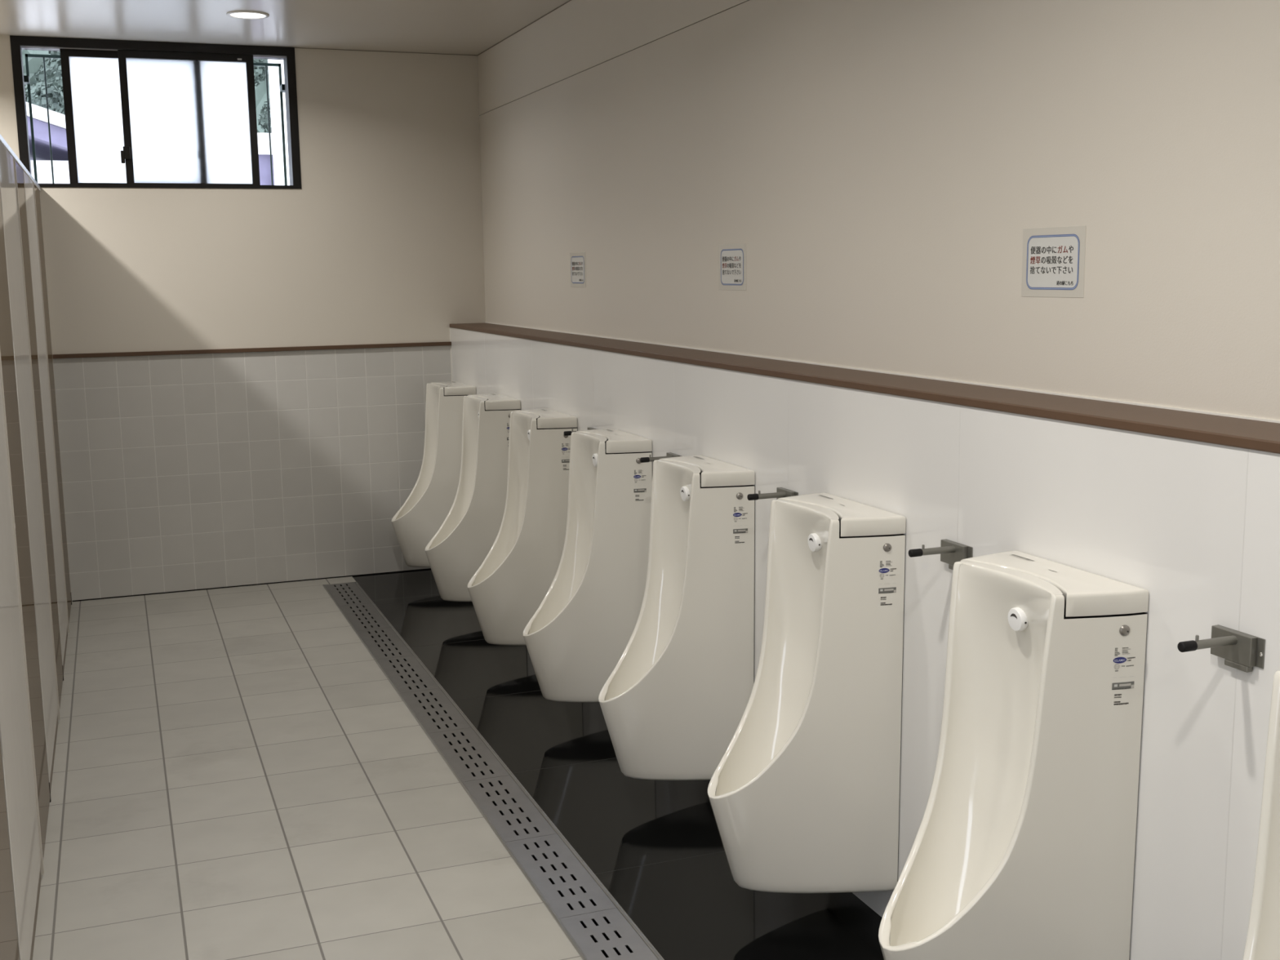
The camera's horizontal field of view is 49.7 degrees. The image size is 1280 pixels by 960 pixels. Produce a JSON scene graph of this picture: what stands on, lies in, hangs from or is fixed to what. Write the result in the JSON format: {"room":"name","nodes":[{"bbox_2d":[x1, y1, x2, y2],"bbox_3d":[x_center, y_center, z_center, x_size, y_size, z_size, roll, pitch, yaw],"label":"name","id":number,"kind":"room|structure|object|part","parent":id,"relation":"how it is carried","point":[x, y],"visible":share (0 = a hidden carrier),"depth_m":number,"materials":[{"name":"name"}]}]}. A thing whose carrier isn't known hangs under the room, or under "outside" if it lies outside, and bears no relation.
{"room":"public restroom","nodes":[
{"label":"public restroom","id":0,"kind":"room"},
{"bbox_2d":[0,35,485,601],"bbox_3d":[-2.496,-0.698,6.766,3.541,2.793,0.140,-4,9,-21],"label":"wall","id":1,"kind":"structure","parent":0,"point":[180,472],"depth_m":6.94,"materials":[{"name":"paint"}]},
{"bbox_2d":[23,53,60,183],"bbox_3d":[-2.841,-1.721,6.609,0.164,0.596,0.096,-4,9,-21],"label":"window frame","id":2,"kind":"structure","parent":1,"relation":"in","point":[27,82],"depth_m":6.62,"materials":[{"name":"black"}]},
{"bbox_2d":[0,35,301,191],"bbox_3d":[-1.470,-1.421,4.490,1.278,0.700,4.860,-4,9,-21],"label":"window","id":3,"kind":"structure","parent":1,"relation":"in","point":[138,113],"depth_m":6.63,"materials":[{"name":"black"}]},
{"bbox_3d":[-1.985,-1.038,4.277,0.042,0.022,4.728,-4,9,-21],"label":"head rail","id":4,"kind":"part","parent":3,"relation":"part of","materials":[{"name":"metal"}]},
{"bbox_3d":[-2.419,-1.732,6.622,0.626,0.622,0.026,-4,9,-21],"label":"sash","id":5,"kind":"part","parent":3,"relation":"part of","materials":[{"name":"black"}]},
{"bbox_3d":[-2.417,-1.719,6.623,0.556,0.582,0.002,-4,9,-21],"label":"frosted pane","id":6,"kind":"part","parent":3,"relation":"part of","materials":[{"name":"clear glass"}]},
{"bbox_3d":[-2.176,-1.745,6.684,0.619,0.622,0.026,-4,9,-21],"label":"sash","id":7,"kind":"part","parent":3,"relation":"part of","materials":[{"name":"black"}]},
{"bbox_3d":[-2.179,-1.733,6.695,0.551,0.582,0.002,-4,9,-21],"label":"frosted pane","id":8,"kind":"part","parent":3,"relation":"part of","materials":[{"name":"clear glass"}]},
{"bbox_2d":[52,342,451,358],"bbox_3d":[-2.557,-0.606,6.673,3.349,0.020,0.014,-4,9,-21],"label":"trim","id":9,"kind":"structure","parent":1,"relation":"attached to","point":[426,344],"depth_m":6.89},
{"bbox_2d":[72,568,431,601],"bbox_3d":[-1.881,0.530,7.108,1.932,0.005,0.004,-4,9,-21],"label":"baseboard","id":10,"kind":"structure","parent":1,"relation":"attached to","point":[427,568],"depth_m":7.06,"materials":[{"name":"black tile"}]},
{"bbox_2d":[253,62,287,185],"bbox_3d":[-1.864,-1.792,6.976,0.142,0.595,0.096,-4,9,-21],"label":"window frame","id":11,"kind":"structure","parent":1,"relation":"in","point":[282,86],"depth_m":7.01,"materials":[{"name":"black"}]},
{"bbox_2d":[294,47,476,55],"bbox_3d":[-1.268,-2.155,6.947,0.918,0.003,0.002,-4,9,-21],"label":"trim","id":12,"kind":"structure","parent":1,"relation":"attached to","point":[295,47],"depth_m":6.94,"materials":[{"name":"brown"}]},
{"bbox_2d":[449,327,452,381],"bbox_3d":[-0.989,-0.216,7.341,0.005,1.184,0.004,-4,9,-21],"label":"trim","id":13,"kind":"structure","parent":1,"relation":"attached to","point":[450,327],"depth_m":7.27,"materials":[{"name":"white"}]},
{"bbox_2d":[0,0,568,55],"bbox_3d":[-0.871,-1.507,2.296,3.950,0.120,9.340,-4,9,-21],"label":"ceiling","id":14,"kind":"structure","parent":0,"point":[459,27],"depth_m":6.08,"materials":[{"name":"paint"}]},
{"bbox_2d":[226,10,269,19],"bbox_3d":[-1.675,-1.986,5.902,0.177,0.008,0.177,-4,9,-21],"label":"recessed light","id":15,"kind":"object","parent":14,"relation":"in","point":[249,15],"visible":1,"depth_m":5.88,"materials":[{"name":"white plastic"}]},
{"bbox_2d":[32,576,582,959],"bbox_3d":[-1.204,1.275,2.612,2.778,0.120,9.000,-4,9,-21],"label":"floor","id":16,"kind":"structure","parent":0,"point":[237,775],"depth_m":4.13,"materials":[{"name":"tile"}]},
{"bbox_2d":[0,142,69,959],"bbox_3d":[-1.954,-0.046,4.388,0.043,1.972,3.480,-4,9,-21],"label":"wall","id":17,"kind":"structure","parent":16,"relation":"on","point":[16,740],"depth_m":4.09,"materials":[{"name":"laminate"}]},
{"bbox_2d":[0,742,19,959],"bbox_3d":[-1.231,0.232,2.514,0.040,1.972,0.580,-4,9,-21],"label":"door","id":18,"kind":"structure","parent":17,"relation":"in","point":[9,948],"depth_m":2.75,"materials":[{"name":"brown laminate"}]},
{"bbox_2d":[0,194,51,857],"bbox_3d":[-1.723,0.043,3.789,0.040,1.972,0.580,-4,9,-21],"label":"door","id":19,"kind":"structure","parent":17,"relation":"in","point":[6,334],"depth_m":3.83,"materials":[{"name":"brown laminate"}]},
{"bbox_2d":[15,161,63,706],"bbox_3d":[-2.211,-0.145,5.053,0.040,1.972,0.564,-4,9,-21],"label":"door","id":20,"kind":"structure","parent":17,"relation":"in","point":[60,673],"depth_m":5.07,"materials":[{"name":"brown laminate"}]},
{"bbox_2d":[39,191,71,596],"bbox_3d":[-2.794,-0.374,6.596,0.008,1.972,0.048,-4,9,-21],"label":"post","id":21,"kind":"object","parent":16,"relation":"on","point":[39,191],"visible":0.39,"depth_m":6.59,"materials":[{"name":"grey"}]},
{"bbox_2d":[34,185,71,624],"bbox_3d":[-2.686,-0.328,6.284,0.040,1.972,0.620,-4,9,-21],"label":"door","id":22,"kind":"structure","parent":21,"relation":"attached to","point":[37,191],"depth_m":6.32,"materials":[{"name":"brown laminate"}]},
{"bbox_2d":[322,581,664,959],"bbox_3d":[0.038,1.167,2.999,0.173,0.062,8.858,-4,9,-21],"label":"floor drain","id":23,"kind":"object","parent":16,"relation":"in","point":[587,868],"depth_m":4.12,"materials":[{"name":"silver metal"}]},
{"bbox_3d":[-1.454,0.566,6.858,0.151,0.004,0.494,-4,9,-21],"label":"drain grate","id":24,"kind":"part","parent":23,"relation":"part of","materials":[{"name":"grey metal"}]},
{"bbox_3d":[-1.277,0.634,6.400,0.151,0.004,0.494,-4,9,-21],"label":"drain grate","id":25,"kind":"part","parent":23,"relation":"part of","materials":[{"name":"grey metal"}]},
{"bbox_3d":[-1.101,0.702,5.942,0.151,0.004,0.494,-4,9,-21],"label":"drain grate","id":26,"kind":"part","parent":23,"relation":"part of","materials":[{"name":"grey metal"}]},
{"bbox_3d":[-0.924,0.770,5.484,0.151,0.004,0.494,-4,9,-21],"label":"drain grate","id":27,"kind":"part","parent":23,"relation":"part of","materials":[{"name":"grey metal"}]},
{"bbox_3d":[-0.747,0.838,5.027,0.151,0.004,0.494,-4,9,-21],"label":"drain grate","id":28,"kind":"part","parent":23,"relation":"part of","materials":[{"name":"grey metal"}]},
{"bbox_3d":[-0.570,0.906,4.569,0.151,0.004,0.494,-4,9,-21],"label":"drain grate","id":29,"kind":"part","parent":23,"relation":"part of","materials":[{"name":"grey metal"}]},
{"bbox_3d":[-0.394,0.974,4.111,0.151,0.004,0.494,-4,9,-21],"label":"drain grate","id":30,"kind":"part","parent":23,"relation":"part of","materials":[{"name":"grey metal"}]},
{"bbox_3d":[-0.217,1.042,3.653,0.151,0.004,0.494,-4,9,-21],"label":"drain grate","id":31,"kind":"part","parent":23,"relation":"part of","materials":[{"name":"grey metal"}]},
{"bbox_3d":[-0.040,1.110,3.195,0.151,0.004,0.494,-4,9,-21],"label":"drain grate","id":32,"kind":"part","parent":23,"relation":"part of","materials":[{"name":"grey metal"}]},
{"bbox_2d":[352,568,884,959],"bbox_3d":[0.361,1.163,3.200,0.572,0.120,9.000,-4,9,-21],"label":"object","id":33,"kind":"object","parent":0,"point":[656,846],"visible":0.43,"depth_m":4.05,"materials":[{"name":"black tile"}]},
{"bbox_2d":[450,327,1279,959],"bbox_3d":[0.778,0.498,3.262,0.341,1.404,9.000,-4,9,-21],"label":"wall","id":34,"kind":"structure","parent":0,"point":[1193,525],"depth_m":2.63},
{"bbox_2d":[391,381,475,567],"bbox_3d":[-1.062,-0.025,6.991,0.412,0.911,0.381,-4,9,-21],"label":"urinal","id":35,"kind":"object","parent":34,"relation":"attached to","point":[432,497],"visible":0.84,"depth_m":6.89,"materials":[{"name":"white ceramic"}]},
{"bbox_3d":[-0.949,-0.463,6.971,0.152,0.041,0.379,-4,9,-21],"label":"lid","id":36,"kind":"part","parent":35,"relation":"part of","materials":[{"name":"white ceramic"}]},
{"bbox_2d":[424,393,520,601],"bbox_3d":[-0.779,0.084,6.257,0.412,0.911,0.381,-4,9,-21],"label":"urinal","id":37,"kind":"object","parent":34,"relation":"attached to","point":[471,526],"visible":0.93,"depth_m":6.16,"materials":[{"name":"white ceramic"}]},
{"bbox_3d":[-0.666,-0.354,6.237,0.152,0.041,0.379,-4,9,-21],"label":"lid","id":38,"kind":"part","parent":37,"relation":"part of","materials":[{"name":"white ceramic"}]},
{"bbox_2d":[466,408,577,645],"bbox_3d":[-0.495,0.193,5.523,0.412,0.911,0.381,-4,9,-21],"label":"urinal","id":39,"kind":"object","parent":34,"relation":"attached to","point":[520,567],"visible":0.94,"depth_m":5.43,"materials":[{"name":"white ceramic"}]},
{"bbox_3d":[-0.382,-0.245,5.503,0.152,0.041,0.379,-4,9,-21],"label":"lid","id":40,"kind":"part","parent":39,"relation":"part of","materials":[{"name":"white ceramic"}]},
{"bbox_2d":[564,426,595,435],"bbox_3d":[-0.224,-0.161,5.145,0.122,0.063,0.100,-4,9,-21],"label":"hook","id":41,"kind":"object","parent":34,"relation":"attached to","point":[566,433],"visible":0.34,"depth_m":5.12,"materials":[{"name":"grey metal"}]},
{"bbox_2d":[522,427,652,702],"bbox_3d":[-0.212,0.302,4.789,0.412,0.911,0.381,-4,9,-21],"label":"urinal","id":42,"kind":"object","parent":34,"relation":"attached to","point":[587,618],"visible":0.99,"depth_m":4.70,"materials":[{"name":"white ceramic"}]},
{"bbox_3d":[-0.099,-0.136,4.768,0.152,0.041,0.379,-4,9,-21],"label":"lid","id":43,"kind":"part","parent":42,"relation":"part of","materials":[{"name":"white ceramic"}]},
{"bbox_2d":[640,452,681,462],"bbox_3d":[0.060,-0.052,4.410,0.122,0.063,0.100,-4,9,-21],"label":"hook","id":44,"kind":"object","parent":34,"relation":"attached to","point":[642,460],"visible":0.53,"depth_m":4.40,"materials":[{"name":"grey metal"}]},
{"bbox_3d":[0.064,-0.068,4.410,0.083,0.015,0.016,-4,9,-21],"label":"rod","id":45,"kind":"part","parent":44,"relation":"part of","materials":[{"name":"grey metal"}]},
{"bbox_2d":[598,454,755,780],"bbox_3d":[0.071,0.411,4.054,0.412,0.911,0.381,-4,9,-21],"label":"urinal","id":46,"kind":"object","parent":34,"relation":"attached to","point":[673,704],"visible":1,"depth_m":3.97,"materials":[{"name":"white ceramic"}]},
{"bbox_3d":[0.185,-0.028,4.034,0.152,0.041,0.379,-4,9,-21],"label":"lid","id":47,"kind":"part","parent":46,"relation":"part of","materials":[{"name":"white ceramic"}]},
{"bbox_2d":[746,487,798,502],"bbox_3d":[0.344,0.057,3.675,0.122,0.063,0.100,-4,9,-21],"label":"hook","id":48,"kind":"object","parent":34,"relation":"attached to","point":[781,492],"visible":0.68,"depth_m":3.67,"materials":[{"name":"grey metal"}]},
{"bbox_3d":[0.348,0.042,3.675,0.083,0.015,0.016,-4,9,-21],"label":"rod","id":49,"kind":"part","parent":48,"relation":"part of","materials":[{"name":"grey metal"}]},
{"bbox_2d":[707,492,906,893],"bbox_3d":[0.355,0.520,3.320,0.412,0.911,0.381,-4,9,-21],"label":"urinal","id":50,"kind":"object","parent":34,"relation":"attached to","point":[803,795],"visible":1,"depth_m":3.24,"materials":[{"name":"white ceramic"}]},
{"bbox_3d":[0.468,0.082,3.300,0.152,0.041,0.379,-4,9,-21],"label":"lid","id":51,"kind":"part","parent":50,"relation":"part of","materials":[{"name":"white ceramic"}]},
{"bbox_2d":[449,322,1279,453],"bbox_3d":[0.696,-0.202,3.126,0.196,0.023,9.000,-4,9,-21],"label":"wall ledge","id":52,"kind":"object","parent":34,"relation":"on","point":[1260,434],"visible":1,"depth_m":2.97,"materials":[{"name":"brown wood"}]},
{"bbox_2d":[908,538,973,569],"bbox_3d":[0.627,0.166,2.940,0.122,0.063,0.100,-4,9,-21],"label":"hook","id":53,"kind":"object","parent":34,"relation":"attached to","point":[950,552],"visible":0.8,"depth_m":2.94,"materials":[{"name":"grey metal"}]},
{"bbox_3d":[0.632,0.151,2.939,0.083,0.015,0.016,-4,9,-21],"label":"rod","id":54,"kind":"part","parent":53,"relation":"part of","materials":[{"name":"grey metal"}]},
{"bbox_3d":[0.683,0.159,2.961,0.002,0.048,0.100,-4,9,-21],"label":"wall plate","id":55,"kind":"part","parent":53,"relation":"part of","materials":[{"name":"grey metal"}]},
{"bbox_2d":[878,550,1148,959],"bbox_3d":[0.638,0.629,2.586,0.412,0.911,0.381,-4,9,-21],"label":"urinal","id":56,"kind":"object","parent":34,"relation":"attached to","point":[1024,846],"visible":1,"depth_m":2.49,"materials":[{"name":"white ceramic"}]},
{"bbox_2d":[1009,554,1031,560],"bbox_3d":[0.741,0.151,2.684,0.014,0.001,0.067,-4,9,-21],"label":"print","id":57,"kind":"object","parent":56,"relation":"on","point":[1011,554],"depth_m":2.69},
{"bbox_3d":[0.751,0.190,2.566,0.152,0.041,0.379,-4,9,-21],"label":"lid","id":58,"kind":"part","parent":56,"relation":"part of","materials":[{"name":"white ceramic"}]},
{"bbox_2d":[1177,624,1265,672],"bbox_3d":[0.911,0.275,2.205,0.122,0.063,0.100,-4,9,-21],"label":"hook","id":59,"kind":"object","parent":34,"relation":"attached to","point":[1240,651],"visible":1,"depth_m":2.20,"materials":[{"name":"grey metal"}]},
{"bbox_3d":[0.916,0.260,2.204,0.083,0.015,0.016,-4,9,-21],"label":"rod","id":60,"kind":"part","parent":59,"relation":"part of","materials":[{"name":"grey metal"}]},
{"bbox_3d":[0.967,0.268,2.225,0.002,0.048,0.100,-4,9,-21],"label":"wall plate","id":61,"kind":"part","parent":59,"relation":"part of","materials":[{"name":"grey metal"}]},
{"bbox_2d":[1242,670,1279,959],"bbox_3d":[0.921,0.738,1.852,0.412,0.911,0.381,-4,9,-21],"label":"urinal","id":62,"kind":"object","parent":34,"relation":"attached to","point":[1263,937],"visible":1,"depth_m":1.96,"materials":[{"name":"white ceramic"}]},
{"bbox_2d":[477,0,1279,420],"bbox_3d":[0.848,-0.889,3.083,0.150,1.389,9.000,-4,9,-21],"label":"wall","id":63,"kind":"structure","parent":0,"point":[881,167],"depth_m":3.40,"materials":[{"name":"paint"}]},
{"bbox_2d":[477,0,571,55],"bbox_3d":[0.768,-1.568,2.951,0.002,0.004,8.999,-4,9,-21],"label":"trim","id":64,"kind":"structure","parent":63,"relation":"attached to","point":[569,0],"depth_m":6.27,"materials":[{"name":"brown"}]},
{"bbox_2d":[569,252,586,287],"bbox_3d":[-0.262,-0.887,5.826,0.002,0.145,0.207,-4,9,-21],"label":"notice sign","id":65,"kind":"object","parent":63,"relation":"attached to","point":[577,260],"visible":1,"depth_m":5.82,"materials":[{"name":"white paper"}]},
{"bbox_2d":[718,243,746,290],"bbox_3d":[0.293,-0.676,4.387,0.002,0.145,0.207,-4,9,-21],"label":"notice sign","id":66,"kind":"object","parent":63,"relation":"attached to","point":[732,257],"visible":1,"depth_m":4.38,"materials":[{"name":"white paper"}]},
{"bbox_2d":[1021,225,1086,297],"bbox_3d":[0.866,-0.457,2.901,0.002,0.145,0.207,-4,9,-21],"label":"notice sign","id":67,"kind":"object","parent":63,"relation":"attached to","point":[1053,259],"visible":1,"depth_m":2.90,"materials":[{"name":"grey laminate"}]},
{"label":"outside","id":68,"kind":"structure","parent":0,"visible":0},
{"bbox_3d":[-9.069,-1.972,25.688,26.000,0.200,39.850,-4,9,-21],"label":"ground","id":69,"kind":"structure","parent":68,"visible":0},
{"bbox_2d":[22,49,64,114],"bbox_3d":[-8.653,-4.466,20.069,3.020,6.436,3.018,4,10,27],"label":"tree","id":70,"kind":"object","parent":69,"relation":"on","point":[55,96],"visible":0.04,"depth_m":18.67,"materials":[{"name":"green plant"}]},
{"bbox_2d":[26,102,70,183],"bbox_3d":[-8.941,-2.784,15.494,6.800,4.500,4.160,-4,9,-21],"label":"building","id":71,"kind":"structure","parent":69,"relation":"on","point":[57,120],"depth_m":14.72,"materials":[{"name":"white"}]},
{"bbox_2d":[253,58,271,133],"bbox_3d":[-5.777,-5.142,22.560,3.317,6.934,2.632,-4,9,-17],"label":"tree","id":72,"kind":"object","parent":69,"relation":"on","point":[259,73],"visible":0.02,"depth_m":21.61,"materials":[{"name":"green plant"}]},
{"bbox_2d":[257,59,289,185],"bbox_3d":[-1.757,-3.274,15.727,5.750,5.200,0.580,-4,9,-21],"label":"wall","id":73,"kind":"structure","parent":69,"relation":"on","point":[264,151],"depth_m":14.60,"materials":[{"name":"white paint"}]},
{"bbox_3d":[-1.749,-2.190,15.983,5.700,2.980,0.250,-4,9,-21],"label":"wall panel","id":74,"kind":"part","parent":73,"relation":"part of","materials":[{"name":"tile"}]},
{"bbox_3d":[-3.765,-3.096,14.751,0.250,5.200,0.160,-4,9,-21],"label":"white post","id":75,"kind":"part","parent":73,"relation":"part of","materials":[{"name":"white"}]}
]}

